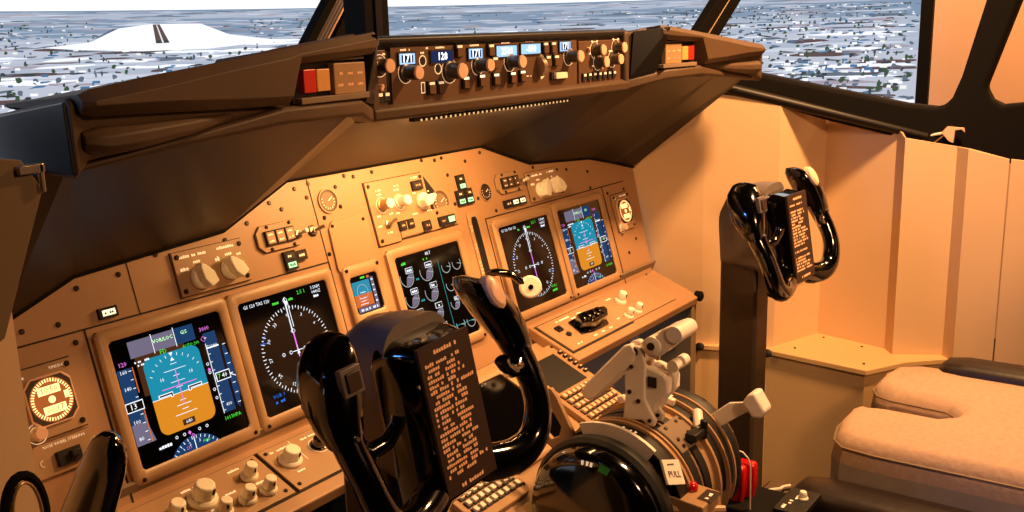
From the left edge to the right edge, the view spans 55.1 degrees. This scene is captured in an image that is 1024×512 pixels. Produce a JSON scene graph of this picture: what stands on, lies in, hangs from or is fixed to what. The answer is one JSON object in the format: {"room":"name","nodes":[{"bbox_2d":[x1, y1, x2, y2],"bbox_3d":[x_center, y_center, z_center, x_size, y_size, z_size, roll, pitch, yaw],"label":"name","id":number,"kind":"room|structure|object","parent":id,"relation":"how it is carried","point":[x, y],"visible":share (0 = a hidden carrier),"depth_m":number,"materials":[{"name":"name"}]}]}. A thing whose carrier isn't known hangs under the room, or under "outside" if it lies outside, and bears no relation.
{"room":"control cabin","nodes":[
{"label":"control cabin","id":0,"kind":"room"},
{"bbox_2d":[0,312,39,511],"bbox_3d":[-0.497,0.551,0.984,0.144,1.120,0.489,-6,14,-20],"label":"wall","id":1,"kind":"structure","parent":0,"point":[16,455],"depth_m":0.82,"materials":[{"name":"beige plastic"}]},
{"bbox_2d":[0,158,46,341],"bbox_3d":[-0.443,0.026,0.760,0.022,0.239,0.183,8,16,35],"label":"panel","id":2,"kind":"object","parent":1,"relation":"attached to","point":[20,193],"visible":1,"depth_m":0.80,"materials":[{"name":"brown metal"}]},
{"bbox_2d":[0,470,50,511],"bbox_3d":[-0.384,0.205,0.776,0.008,0.076,0.040,8,16,35],"label":"ring","id":3,"kind":"object","parent":1,"relation":"attached to","point":[9,493],"visible":1,"depth_m":0.77,"materials":[{"name":"black plastic"}]},
{"bbox_2d":[298,0,344,43],"bbox_3d":[-0.351,-0.429,1.863,0.024,0.374,0.324,8,16,35],"label":"bar","id":4,"kind":"object","parent":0,"point":[327,21],"visible":0.19,"depth_m":1.85,"materials":[{"name":"black metal"}]},
{"bbox_2d":[311,499,334,511],"bbox_3d":[-0.423,0.522,2.046,0.020,0.750,1.620,8,16,35],"label":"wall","id":5,"kind":"structure","parent":0,"point":[327,507],"depth_m":2.07,"materials":[{"name":"black"}]},
{"bbox_2d":[13,148,651,511],"bbox_3d":[-0.161,0.028,1.729,0.123,0.394,1.600,8,16,35],"label":"panel","id":6,"kind":"object","parent":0,"point":[64,323],"visible":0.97,"depth_m":1.50,"materials":[{"name":"brown"}]},
{"bbox_2d":[20,356,88,444],"bbox_3d":[-0.551,0.174,1.176,0.040,0.086,0.078,8,16,35],"label":"clock","id":7,"kind":"object","parent":6,"relation":"attached to","point":[54,405],"visible":0.84,"depth_m":1.18,"materials":[{"name":"black"}]},
{"bbox_2d":[32,427,91,480],"bbox_3d":[-0.536,0.239,1.179,0.024,0.040,0.080,8,16,35],"label":"switch panel","id":8,"kind":"object","parent":6,"relation":"attached to","point":[54,457],"visible":0.77,"depth_m":1.17,"materials":[{"name":"black"}]},
{"bbox_2d":[96,305,118,319],"bbox_3d":[-0.516,0.072,1.254,0.010,0.016,0.025,8,16,35],"label":"block","id":9,"kind":"object","parent":6,"relation":"attached to","point":[110,311],"visible":1,"depth_m":1.25,"materials":[{"name":"black"}]},
{"bbox_2d":[91,297,260,485],"bbox_3d":[-0.442,0.176,1.316,0.066,0.197,0.203,8,16,35],"label":"display unit","id":10,"kind":"object","parent":6,"relation":"attached to","point":[178,392],"visible":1,"depth_m":1.31,"materials":[{"name":"black glass"}]},
{"bbox_2d":[168,238,251,298],"bbox_3d":[-0.415,0.017,1.381,0.043,0.062,0.122,8,16,35],"label":"plate","id":11,"kind":"object","parent":6,"relation":"attached to","point":[202,269],"visible":1,"depth_m":1.38,"materials":[{"name":"brown metal"}]},
{"bbox_2d":[254,219,308,253],"bbox_3d":[-0.352,-0.030,1.489,0.089,0.040,0.031,-13,17,-41],"label":"plate","id":12,"kind":"object","parent":6,"relation":"attached to","point":[268,238],"visible":1,"depth_m":1.48,"materials":[{"name":"brown metal"}]},
{"bbox_2d":[263,230,277,245],"bbox_3d":[-0.361,-0.027,1.469,0.006,0.022,0.018,-12,4,38],"label":"light","id":13,"kind":"object","parent":12,"relation":"on","point":[270,237],"depth_m":1.47,"materials":[{"name":"orange"}]},
{"bbox_2d":[274,228,286,243],"bbox_3d":[-0.350,-0.031,1.484,0.006,0.022,0.018,-12,4,38],"label":"light","id":14,"kind":"object","parent":12,"relation":"on","point":[280,234],"depth_m":1.48,"materials":[{"name":"orange"}]},
{"bbox_2d":[283,225,296,240],"bbox_3d":[-0.339,-0.034,1.499,0.006,0.022,0.018,-12,4,38],"label":"light","id":15,"kind":"object","parent":12,"relation":"on","point":[289,231],"depth_m":1.50,"materials":[{"name":"orange"}]},
{"bbox_2d":[295,228,308,237],"bbox_3d":[-0.322,-0.035,1.508,0.021,0.012,0.014,-12,4,38],"label":"toggle switch","id":16,"kind":"object","parent":12,"relation":"attached to","point":[299,233],"depth_m":1.51,"materials":[{"name":"silver metal"}]},
{"bbox_2d":[224,268,346,431],"bbox_3d":[-0.323,0.136,1.477,0.066,0.197,0.203,8,16,35],"label":"display unit","id":17,"kind":"object","parent":6,"relation":"attached to","point":[273,323],"visible":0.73,"depth_m":1.45,"materials":[{"name":"black glass"}]},
{"bbox_2d":[281,249,307,271],"bbox_3d":[-0.332,0.005,1.505,0.014,0.030,0.044,8,16,35],"label":"block","id":18,"kind":"object","parent":6,"relation":"attached to","point":[290,258],"visible":1,"depth_m":1.50,"materials":[{"name":"black plastic"}]},
{"bbox_2d":[308,224,325,236],"bbox_3d":[-0.306,-0.041,1.543,0.029,0.021,0.017,-1,13,2],"label":"toggle switch","id":19,"kind":"object","parent":6,"relation":"attached to","point":[313,230],"visible":0.91,"depth_m":1.54,"materials":[{"name":"silver metal"}]},
{"bbox_2d":[318,188,338,213],"bbox_3d":[-0.295,-0.089,1.579,0.014,0.041,0.041,8,16,35],"label":"round gauge","id":20,"kind":"object","parent":6,"relation":"attached to","point":[328,202],"visible":1,"depth_m":1.58,"materials":[{"name":"beige"}]},
{"bbox_2d":[328,215,377,273],"bbox_3d":[-0.260,-0.019,1.603,0.028,0.085,0.090,8,16,35],"label":"blank cover plate","id":21,"kind":"object","parent":6,"relation":"attached to","point":[350,237],"visible":1,"depth_m":1.60,"materials":[{"name":"brown metal"}]},
{"bbox_2d":[340,259,390,325],"bbox_3d":[-0.237,0.061,1.606,0.038,0.098,0.083,8,16,35],"label":"display","id":22,"kind":"object","parent":6,"relation":"attached to","point":[363,284],"visible":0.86,"depth_m":1.60,"materials":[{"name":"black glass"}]},
{"bbox_2d":[0,25,765,319],"bbox_3d":[-0.060,-0.198,1.598,0.369,0.331,1.731,8,16,35],"label":"glareshield","id":23,"kind":"object","parent":6,"relation":"attached to","point":[137,168],"depth_m":1.19,"materials":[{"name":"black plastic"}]},
{"bbox_2d":[0,34,369,178],"bbox_3d":[-0.335,-0.181,1.093,0.204,0.120,0.456,8,16,35],"label":"hood","id":24,"kind":"object","parent":23,"relation":"attached to","point":[235,106],"depth_m":0.97,"materials":[{"name":"brown plastic"}]},
{"bbox_2d":[289,56,369,104],"bbox_3d":[-0.213,-0.206,1.142,0.024,0.050,0.124,6,15,30],"label":"box","id":25,"kind":"object","parent":23,"relation":"on","point":[339,79],"visible":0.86,"depth_m":1.14,"materials":[{"name":"black"}]},
{"bbox_2d":[377,50,394,105],"bbox_3d":[-0.172,-0.226,1.271,0.034,0.082,0.044,8,16,35],"label":"control panel","id":26,"kind":"object","parent":23,"relation":"on","point":[384,65],"visible":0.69,"depth_m":1.27,"materials":[{"name":"black plastic"}]},
{"bbox_2d":[385,40,583,104],"bbox_3d":[-0.021,-0.281,1.470,0.042,0.092,0.468,8,16,35],"label":"control panel","id":27,"kind":"object","parent":23,"relation":"on","point":[424,73],"visible":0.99,"depth_m":1.43,"materials":[{"name":"black plastic"}]},
{"bbox_2d":[577,38,627,83],"bbox_3d":[0.157,-0.337,1.716,0.034,0.082,0.150,8,16,35],"label":"control panel","id":28,"kind":"object","parent":23,"relation":"on","point":[602,61],"visible":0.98,"depth_m":1.70,"materials":[{"name":"black"}]},
{"bbox_2d":[658,40,696,67],"bbox_3d":[0.308,-0.381,1.847,0.023,0.050,0.124,9,17,40],"label":"panel","id":29,"kind":"object","parent":23,"relation":"on","point":[675,53],"visible":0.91,"depth_m":1.83,"materials":[{"name":"black"}]},
{"bbox_2d":[628,26,761,80],"bbox_3d":[0.320,-0.402,1.979,0.204,0.120,0.456,8,16,35],"label":"hood","id":30,"kind":"object","parent":23,"relation":"attached to","point":[718,58],"depth_m":1.89,"materials":[{"name":"brown plastic"}]},
{"bbox_2d":[361,172,458,247],"bbox_3d":[-0.170,-0.088,1.728,0.045,0.108,0.214,8,16,35],"label":"panel","id":31,"kind":"object","parent":6,"relation":"attached to","point":[400,208],"visible":1,"depth_m":1.70,"materials":[{"name":"brown metal"}]},
{"bbox_2d":[385,217,397,227],"bbox_3d":[-0.204,-0.057,1.663,0.022,0.015,0.014,-12,4,38],"label":"toggle switch","id":32,"kind":"object","parent":31,"relation":"attached to","point":[390,222],"depth_m":1.67,"materials":[{"name":"silver metal"}]},
{"bbox_2d":[397,220,407,230],"bbox_3d":[-0.189,-0.052,1.694,0.006,0.017,0.016,-12,4,38],"label":"light","id":33,"kind":"object","parent":31,"relation":"attached to","point":[402,225],"depth_m":1.69,"materials":[{"name":"black plastic"}]},
{"bbox_2d":[405,218,415,228],"bbox_3d":[-0.176,-0.057,1.710,0.006,0.017,0.016,-12,4,38],"label":"light","id":34,"kind":"object","parent":31,"relation":"attached to","point":[410,223],"depth_m":1.71,"materials":[{"name":"black plastic"}]},
{"bbox_2d":[410,179,423,190],"bbox_3d":[-0.168,-0.126,1.739,0.006,0.017,0.026,-12,4,38],"label":"light","id":35,"kind":"object","parent":31,"relation":"on","point":[415,184],"depth_m":1.74,"materials":[{"name":"black plastic"}]},
{"bbox_2d":[421,220,432,230],"bbox_3d":[-0.151,-0.055,1.742,0.006,0.017,0.022,-12,4,38],"label":"light","id":36,"kind":"object","parent":31,"relation":"attached to","point":[426,225],"depth_m":1.74,"materials":[{"name":"black plastic"}]},
{"bbox_2d":[432,189,450,208],"bbox_3d":[-0.129,-0.098,1.791,0.016,0.047,0.048,8,16,35],"label":"round gauge","id":37,"kind":"object","parent":31,"relation":"attached to","point":[442,199],"visible":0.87,"depth_m":1.79,"materials":[{"name":"beige"}]},
{"bbox_2d":[437,215,448,226],"bbox_3d":[-0.124,-0.064,1.778,0.006,0.017,0.022,-12,4,38],"label":"light","id":38,"kind":"object","parent":31,"relation":"attached to","point":[442,220],"depth_m":1.78,"materials":[{"name":"black plastic"}]},
{"bbox_2d":[447,213,456,223],"bbox_3d":[-0.112,-0.068,1.795,0.006,0.017,0.022,-12,4,38],"label":"light","id":39,"kind":"object","parent":31,"relation":"attached to","point":[451,217],"depth_m":1.79,"materials":[{"name":"white"}]},
{"bbox_2d":[384,231,486,342],"bbox_3d":[-0.130,0.071,1.739,0.066,0.197,0.203,8,16,35],"label":"display unit","id":40,"kind":"object","parent":6,"relation":"attached to","point":[421,273],"visible":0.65,"depth_m":1.74,"materials":[{"name":"black glass"}]},
{"bbox_2d":[454,174,474,206],"bbox_3d":[-0.092,-0.124,1.842,0.022,0.057,0.046,8,16,35],"label":"block","id":41,"kind":"object","parent":6,"relation":"attached to","point":[463,195],"visible":1,"depth_m":1.84,"materials":[{"name":"black plastic"}]},
{"bbox_2d":[479,182,492,200],"bbox_3d":[-0.051,-0.124,1.897,0.013,0.036,0.037,8,16,35],"label":"round gauge","id":42,"kind":"object","parent":6,"relation":"attached to","point":[485,190],"visible":1,"depth_m":1.90,"materials":[{"name":"black"}]},
{"bbox_2d":[466,210,541,297],"bbox_3d":[-0.016,0.018,1.850,0.139,0.201,0.054,2,13,14],"label":"lever","id":43,"kind":"object","parent":6,"relation":"attached to","point":[530,286],"visible":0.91,"depth_m":1.85,"materials":[{"name":"black"}]},
{"bbox_2d":[494,170,528,194],"bbox_3d":[-0.006,-0.147,1.958,0.089,0.040,0.031,-13,17,-41],"label":"plate","id":44,"kind":"object","parent":6,"relation":"attached to","point":[512,181],"visible":1,"depth_m":1.95,"materials":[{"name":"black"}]},
{"bbox_2d":[500,177,508,188],"bbox_3d":[-0.015,-0.144,1.938,0.006,0.022,0.018,-12,4,38],"label":"light","id":45,"kind":"object","parent":44,"relation":"on","point":[504,181],"depth_m":1.93,"materials":[{"name":"black plastic"}]},
{"bbox_2d":[507,176,514,187],"bbox_3d":[-0.004,-0.147,1.953,0.006,0.022,0.018,-12,4,38],"label":"light","id":46,"kind":"object","parent":44,"relation":"on","point":[510,179],"depth_m":1.95,"materials":[{"name":"black plastic"}]},
{"bbox_2d":[512,175,519,185],"bbox_3d":[0.007,-0.151,1.968,0.006,0.022,0.018,-12,4,38],"label":"light","id":47,"kind":"object","parent":44,"relation":"on","point":[515,178],"depth_m":1.96,"materials":[{"name":"black plastic"}]},
{"bbox_2d":[519,176,528,184],"bbox_3d":[0.025,-0.152,1.978,0.021,0.012,0.014,-12,4,38],"label":"toggle switch","id":48,"kind":"object","parent":44,"relation":"attached to","point":[521,181],"depth_m":1.98,"materials":[{"name":"silver metal"}]},
{"bbox_2d":[502,195,526,208],"bbox_3d":[0.005,-0.108,1.961,0.010,0.017,0.071,8,16,35],"label":"block","id":49,"kind":"object","parent":6,"relation":"attached to","point":[509,203],"visible":1,"depth_m":1.95,"materials":[{"name":"black"}]},
{"bbox_2d":[489,206,572,319],"bbox_3d":[0.043,0.013,1.972,0.066,0.197,0.203,8,16,35],"label":"display unit","id":50,"kind":"object","parent":6,"relation":"attached to","point":[526,243],"visible":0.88,"depth_m":1.98,"materials":[{"name":"black glass"}]},
{"bbox_2d":[523,166,566,203],"bbox_3d":[0.077,-0.148,2.047,0.043,0.062,0.122,8,16,35],"label":"plate","id":51,"kind":"object","parent":6,"relation":"attached to","point":[543,184],"visible":0.99,"depth_m":2.03,"materials":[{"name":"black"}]},
{"bbox_2d":[549,191,621,297],"bbox_3d":[0.164,-0.028,2.136,0.066,0.197,0.203,8,16,35],"label":"display unit","id":52,"kind":"object","parent":6,"relation":"attached to","point":[583,229],"visible":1,"depth_m":2.13,"materials":[{"name":"black glass"}]},
{"bbox_2d":[526,260,697,364],"bbox_3d":[0.228,0.113,2.118,0.133,0.093,0.535,8,16,35],"label":"panel","id":53,"kind":"object","parent":6,"relation":"attached to","point":[585,331],"visible":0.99,"depth_m":2.07,"materials":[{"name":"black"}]},
{"bbox_2d":[554,325,571,335],"bbox_3d":[0.102,0.148,1.944,0.035,0.007,0.019,31,28,27],"label":"switch","id":54,"kind":"object","parent":53,"relation":"attached to","point":[559,330],"depth_m":1.94,"materials":[{"name":"black"}]},
{"bbox_2d":[609,191,635,232],"bbox_3d":[0.262,-0.102,2.276,0.040,0.086,0.078,8,16,35],"label":"clock","id":55,"kind":"object","parent":6,"relation":"attached to","point":[620,202],"visible":1,"depth_m":2.27,"materials":[{"name":"black"}]},
{"bbox_2d":[343,0,388,35],"bbox_3d":[-0.255,-0.482,1.706,0.055,0.460,0.059,8,16,35],"label":"trim","id":56,"kind":"structure","parent":0,"point":[360,16],"depth_m":1.70,"materials":[{"name":"black"}]},
{"bbox_2d":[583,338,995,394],"bbox_3d":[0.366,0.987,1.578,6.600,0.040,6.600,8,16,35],"label":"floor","id":57,"kind":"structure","parent":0,"point":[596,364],"depth_m":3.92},
{"bbox_2d":[297,275,551,511],"bbox_3d":[-0.097,0.544,1.159,0.186,1.034,0.310,8,16,35],"label":"column","id":58,"kind":"structure","parent":57,"relation":"on","point":[396,399],"depth_m":1.02,"materials":[{"name":"black plastic"}]},
{"bbox_2d":[335,363,364,399],"bbox_3d":[-0.153,0.119,0.934,0.015,0.030,0.028,8,16,35],"label":"switch","id":59,"kind":"object","parent":58,"relation":"attached to","point":[349,384],"depth_m":0.93,"materials":[{"name":"grey plastic"}]},
{"bbox_2d":[479,275,505,307],"bbox_3d":[-0.022,0.041,1.115,0.030,0.038,0.024,8,16,35],"label":"switch","id":60,"kind":"object","parent":58,"relation":"attached to","point":[491,294],"depth_m":1.11,"materials":[{"name":"white plastic"}]},
{"bbox_2d":[331,343,579,511],"bbox_3d":[-0.044,0.563,1.776,0.581,0.693,0.540,8,16,35],"label":"pedestal","id":61,"kind":"object","parent":57,"relation":"on","point":[529,476],"visible":0.12,"depth_m":1.57,"materials":[{"name":"black"}]},
{"bbox_2d":[117,415,344,511],"bbox_3d":[-0.375,0.316,1.302,0.133,0.093,0.535,8,16,35],"label":"panel","id":62,"kind":"object","parent":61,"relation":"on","point":[294,471],"visible":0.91,"depth_m":1.33,"materials":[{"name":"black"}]},
{"bbox_2d":[59,430,127,511],"bbox_3d":[-0.461,0.310,1.032,0.225,0.311,0.070,8,16,35],"label":"steering tiller","id":63,"kind":"object","parent":62,"relation":"attached to","point":[96,485],"visible":1,"depth_m":0.95,"materials":[{"name":"black plastic"}]},
{"bbox_2d":[450,475,528,511],"bbox_3d":[-0.096,0.320,1.519,0.215,0.104,0.140,8,16,35],"label":"display unit","id":64,"kind":"object","parent":61,"relation":"on","point":[496,496],"visible":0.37,"depth_m":1.47,"materials":[{"name":"black"}]},
{"bbox_2d":[478,367,579,473],"bbox_3d":[-0.007,0.273,1.676,0.188,0.090,0.203,8,16,35],"label":"display unit","id":65,"kind":"object","parent":61,"relation":"in","point":[502,397],"visible":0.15,"depth_m":1.70,"materials":[{"name":"black glass"}]},
{"bbox_2d":[534,345,621,422],"bbox_3d":[0.119,0.247,1.811,0.215,0.104,0.140,8,16,35],"label":"display unit","id":66,"kind":"object","parent":61,"relation":"on","point":[568,378],"visible":0.47,"depth_m":1.81,"materials":[{"name":"black"}]},
{"bbox_2d":[532,318,770,511],"bbox_3d":[0.213,0.278,1.507,0.292,0.388,0.334,8,16,35],"label":"throttle quadrant","id":67,"kind":"object","parent":61,"relation":"on","point":[611,463],"visible":0.97,"depth_m":1.45,"materials":[{"name":"black"}]},
{"bbox_2d":[660,459,725,511],"bbox_3d":[0.246,0.351,1.411,0.100,0.135,0.093,8,16,35],"label":"box","id":68,"kind":"object","parent":67,"relation":"attached to","point":[701,498],"visible":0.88,"depth_m":1.40,"materials":[{"name":"brown plastic"}]},
{"bbox_2d":[688,481,697,491],"bbox_3d":[0.262,0.333,1.426,0.017,0.012,0.017,8,16,35],"label":"light","id":69,"kind":"object","parent":68,"relation":"on","point":[693,487],"depth_m":1.42,"materials":[{"name":"red plastic"}]},
{"bbox_2d":[726,450,785,511],"bbox_3d":[0.343,0.438,1.685,0.260,0.283,0.121,8,16,35],"label":"box","id":70,"kind":"object","parent":61,"relation":"attached to","point":[765,499],"depth_m":1.63,"materials":[{"name":"black"}]},
{"bbox_2d":[732,464,746,501],"bbox_3d":[0.375,0.413,1.647,0.032,0.137,0.018,8,16,35],"label":"lever","id":71,"kind":"object","parent":70,"relation":"attached to","point":[739,496],"visible":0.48,"depth_m":1.63,"materials":[{"name":"red plastic"}]},
{"bbox_2d":[741,458,757,497],"bbox_3d":[0.396,0.409,1.661,0.032,0.137,0.018,8,16,35],"label":"lever","id":72,"kind":"object","parent":70,"relation":"attached to","point":[754,466],"visible":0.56,"depth_m":1.64,"materials":[{"name":"red plastic"}]},
{"bbox_2d":[763,481,791,492],"bbox_3d":[0.463,0.441,1.714,0.078,0.069,0.102,8,16,35],"label":"lever","id":73,"kind":"object","parent":70,"relation":"attached to","point":[772,485],"visible":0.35,"depth_m":1.74,"materials":[{"name":"beige plastic"}]},
{"bbox_2d":[773,487,820,511],"bbox_3d":[0.468,0.400,1.610,0.050,0.026,0.090,8,16,35],"label":"panel","id":74,"kind":"object","parent":70,"relation":"attached to","point":[795,499],"visible":1,"depth_m":1.61,"materials":[{"name":"black plastic"}]},
{"bbox_2d":[639,291,703,393],"bbox_3d":[0.385,0.393,2.401,0.158,0.709,0.042,8,16,35],"label":"panel","id":75,"kind":"object","parent":57,"relation":"on","point":[688,346],"visible":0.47,"depth_m":2.33,"materials":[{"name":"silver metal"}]},
{"bbox_2d":[718,167,839,486],"bbox_3d":[0.509,0.344,1.975,0.192,1.029,0.309,8,16,35],"label":"column","id":76,"kind":"structure","parent":57,"relation":"on","point":[766,250],"depth_m":1.90,"materials":[{"name":"black"}]},
{"bbox_2d":[755,196,766,213],"bbox_3d":[0.446,-0.091,1.754,0.014,0.029,0.026,9,17,40],"label":"switch","id":77,"kind":"object","parent":76,"relation":"attached to","point":[760,201],"depth_m":1.75,"materials":[{"name":"grey plastic"}]},
{"bbox_2d":[804,167,818,185],"bbox_3d":[0.589,-0.157,1.932,0.030,0.038,0.025,8,16,35],"label":"switch","id":78,"kind":"object","parent":76,"relation":"attached to","point":[810,176],"depth_m":1.92,"materials":[{"name":"white plastic"}]},
{"bbox_2d":[695,350,940,486],"bbox_3d":[0.698,0.507,2.339,0.736,0.538,0.136,2,13,14],"label":"console","id":79,"kind":"object","parent":57,"relation":"on","point":[808,402],"visible":0.28,"depth_m":2.32},
{"bbox_2d":[696,333,946,375],"bbox_3d":[0.718,0.214,2.358,0.712,0.025,0.269,5,15,27],"label":"shelf","id":80,"kind":"object","parent":79,"relation":"on","point":[819,349],"depth_m":2.28,"materials":[{"name":"brown plastic"}]},
{"bbox_2d":[795,357,1023,511],"bbox_3d":[0.908,0.321,1.687,0.671,1.120,0.600,8,16,35],"label":"seat","id":81,"kind":"object","parent":57,"relation":"on","point":[950,437],"visible":0.93,"depth_m":1.67,"materials":[{"name":"fabric"}]},
{"bbox_2d":[630,94,1009,360],"bbox_3d":[0.700,-0.084,2.328,0.821,0.615,0.167,3,14,19],"label":"wall","id":82,"kind":"structure","parent":0,"point":[919,224],"depth_m":2.27,"materials":[{"name":"beige plastic"}]},
{"bbox_2d":[691,0,740,34],"bbox_3d":[0.537,-0.650,2.419,0.466,0.492,0.040,-11,16,-35],"label":"window post","id":83,"kind":"object","parent":82,"relation":"attached to","point":[715,15],"visible":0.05,"depth_m":2.38,"materials":[{"name":"black metal"}]},
{"bbox_2d":[725,84,927,139],"bbox_3d":[0.692,-0.332,2.222,0.477,0.145,0.027,1,13,10],"label":"rail","id":84,"kind":"object","parent":82,"relation":"attached to","point":[737,90],"visible":0.88,"depth_m":2.21,"materials":[{"name":"brown"}]},
{"bbox_2d":[725,0,1023,162],"bbox_3d":[1.008,-0.497,2.153,1.258,0.758,0.046,1,13,12],"label":"window frame","id":85,"kind":"structure","parent":82,"relation":"attached to","point":[993,126],"depth_m":2.17,"materials":[{"name":"black metal"}]},
{"bbox_2d":[930,126,964,142],"bbox_3d":[0.961,-0.265,2.186,0.085,0.047,0.010,7,15,33],"label":"clip","id":86,"kind":"object","parent":82,"relation":"attached to","point":[948,132],"visible":0.97,"depth_m":2.18,"materials":[{"name":"brown plastic"}]},
{"bbox_2d":[928,0,1023,337],"bbox_3d":[2.132,-1.103,3.684,6.600,3.200,0.040,8,16,35],"label":"wall","id":87,"kind":"structure","parent":0,"point":[956,22],"depth_m":3.95,"materials":[{"name":"beige plastic"}]},
{"bbox_2d":[994,159,1023,365],"bbox_3d":[1.473,0.335,1.938,0.957,1.010,0.022,7,15,33],"label":"wall","id":88,"kind":"structure","parent":0,"point":[1009,344],"depth_m":2.13,"materials":[{"name":"beige plastic"}]},
{"label":"outside","id":89,"kind":"structure","parent":0,"visible":0},
{"bbox_2d":[0,0,934,113],"bbox_3d":[-0.954,-0.482,2.240,2.377,2.000,5.491,8,16,35],"label":"outside scenery","id":90,"kind":"object","parent":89,"point":[883,48],"visible":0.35,"depth_m":3.76,"materials":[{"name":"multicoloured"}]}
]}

